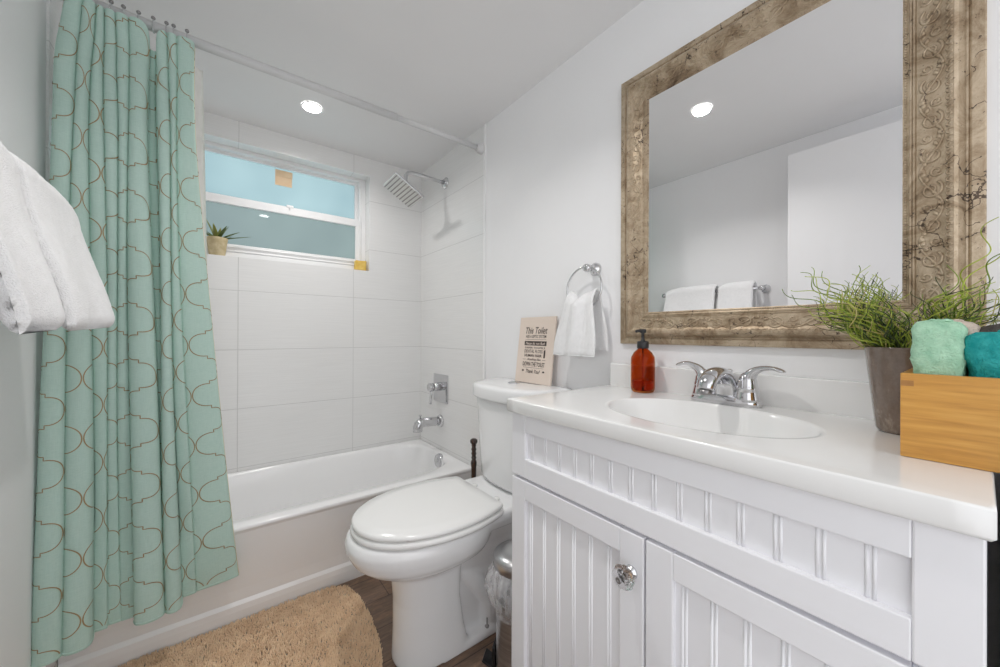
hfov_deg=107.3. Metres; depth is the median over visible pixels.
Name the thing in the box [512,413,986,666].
vanity cabinet
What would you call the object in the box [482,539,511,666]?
pedal bin
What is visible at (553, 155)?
wall
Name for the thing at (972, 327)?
rolled towel
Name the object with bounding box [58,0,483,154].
curtain rod
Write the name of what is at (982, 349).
rolled towel
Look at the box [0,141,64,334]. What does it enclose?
towel
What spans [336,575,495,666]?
floor
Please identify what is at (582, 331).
hand towel
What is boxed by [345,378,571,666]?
toilet
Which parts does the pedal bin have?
lid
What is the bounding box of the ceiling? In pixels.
[100,0,642,173]
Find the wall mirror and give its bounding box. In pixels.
[620,0,986,349]
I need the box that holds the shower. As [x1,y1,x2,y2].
[383,171,448,207]
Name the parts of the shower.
head plate, shower arm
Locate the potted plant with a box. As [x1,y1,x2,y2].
[782,217,999,434]
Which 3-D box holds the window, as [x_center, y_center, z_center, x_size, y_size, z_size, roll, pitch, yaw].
[-1.275,-0.684,2.079,0.987,0.588,0.075,0,0,-37]
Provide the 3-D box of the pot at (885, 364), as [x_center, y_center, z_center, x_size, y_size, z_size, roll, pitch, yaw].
[0.722,0.100,0.655,0.107,0.152,0.107,0,0,-37]
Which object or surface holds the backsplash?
attached to the wall at (553, 155)
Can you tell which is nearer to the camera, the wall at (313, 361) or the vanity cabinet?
the vanity cabinet
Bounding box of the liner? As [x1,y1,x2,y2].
[151,49,206,262]
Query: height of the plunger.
0.603 m
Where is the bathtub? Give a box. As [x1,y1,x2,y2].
[58,439,470,666]
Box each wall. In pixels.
[0,0,63,666]
[204,111,420,473]
[420,0,999,666]
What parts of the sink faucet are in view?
handle, spout, plate, handle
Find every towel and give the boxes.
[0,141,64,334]
[9,151,114,330]
[553,288,607,356]
[910,319,967,375]
[954,319,980,375]
[964,330,999,377]
[979,324,999,331]
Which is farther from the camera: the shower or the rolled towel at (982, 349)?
the shower
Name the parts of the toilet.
seat, lid, bowl, tank, tank lid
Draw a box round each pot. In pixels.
[207,236,227,255]
[864,346,912,434]
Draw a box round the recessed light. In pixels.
[301,101,322,112]
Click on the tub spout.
(418, 426)
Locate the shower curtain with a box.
[31,0,238,666]
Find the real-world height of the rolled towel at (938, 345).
0.189 m
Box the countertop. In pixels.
[507,363,996,541]
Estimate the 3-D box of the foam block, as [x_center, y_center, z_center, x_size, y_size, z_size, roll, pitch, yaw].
[-0.868,-0.418,2.283,0.067,0.066,0.044,0,0,-37]
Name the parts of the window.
pane, pane, sash, sash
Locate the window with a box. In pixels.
[204,140,364,268]
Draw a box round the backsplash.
[610,363,873,419]
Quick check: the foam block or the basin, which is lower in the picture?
the basin
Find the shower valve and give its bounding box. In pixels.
[427,373,447,403]
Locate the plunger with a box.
[470,438,477,477]
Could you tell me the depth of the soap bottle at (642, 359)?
1.09 m
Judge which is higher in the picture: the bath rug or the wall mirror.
the wall mirror
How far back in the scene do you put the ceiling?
1.44 m
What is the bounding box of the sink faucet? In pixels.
[676,361,785,407]
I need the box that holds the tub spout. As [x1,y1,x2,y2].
[413,415,443,432]
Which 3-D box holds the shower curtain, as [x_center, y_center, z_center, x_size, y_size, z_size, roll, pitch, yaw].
[-1.084,-0.030,1.147,0.087,1.825,0.464,0,0,44]
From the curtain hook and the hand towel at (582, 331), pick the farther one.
the hand towel at (582, 331)
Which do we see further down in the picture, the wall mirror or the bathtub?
the bathtub
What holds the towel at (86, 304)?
hanging from the towel bar
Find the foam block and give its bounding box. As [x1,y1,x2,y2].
[354,260,365,270]
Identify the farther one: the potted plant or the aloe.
the aloe
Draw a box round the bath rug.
[118,585,382,666]
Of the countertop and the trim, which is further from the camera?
the trim
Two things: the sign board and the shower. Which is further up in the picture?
the shower
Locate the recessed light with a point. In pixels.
(309, 106)
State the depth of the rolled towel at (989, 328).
0.52 m
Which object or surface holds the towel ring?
attached to the wall at (553, 155)
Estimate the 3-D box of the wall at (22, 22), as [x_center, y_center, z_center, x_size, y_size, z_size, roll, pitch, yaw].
[-1.073,-0.001,0.684,0.106,2.175,2.630,0,0,-37]
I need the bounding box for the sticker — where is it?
[275,169,291,187]
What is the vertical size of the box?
0.119 m
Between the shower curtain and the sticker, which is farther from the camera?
the sticker
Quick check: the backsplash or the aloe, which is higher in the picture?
the aloe
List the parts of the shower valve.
lever, valve stem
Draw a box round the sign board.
[515,316,557,385]
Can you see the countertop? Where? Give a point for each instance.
(817, 436)
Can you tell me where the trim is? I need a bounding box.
[482,123,485,474]
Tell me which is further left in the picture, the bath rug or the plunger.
the bath rug
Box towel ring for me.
[566,263,602,306]
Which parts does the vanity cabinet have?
door, knob, door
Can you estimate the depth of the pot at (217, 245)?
1.84 m
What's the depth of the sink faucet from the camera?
0.89 m
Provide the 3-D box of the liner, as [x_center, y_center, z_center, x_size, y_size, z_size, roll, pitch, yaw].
[-1.141,-0.123,1.183,0.338,1.580,0.024,0,0,-37]
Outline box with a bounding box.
[900,368,999,472]
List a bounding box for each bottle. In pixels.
[631,329,654,392]
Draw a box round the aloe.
[206,219,246,255]
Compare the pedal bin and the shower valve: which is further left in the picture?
the shower valve

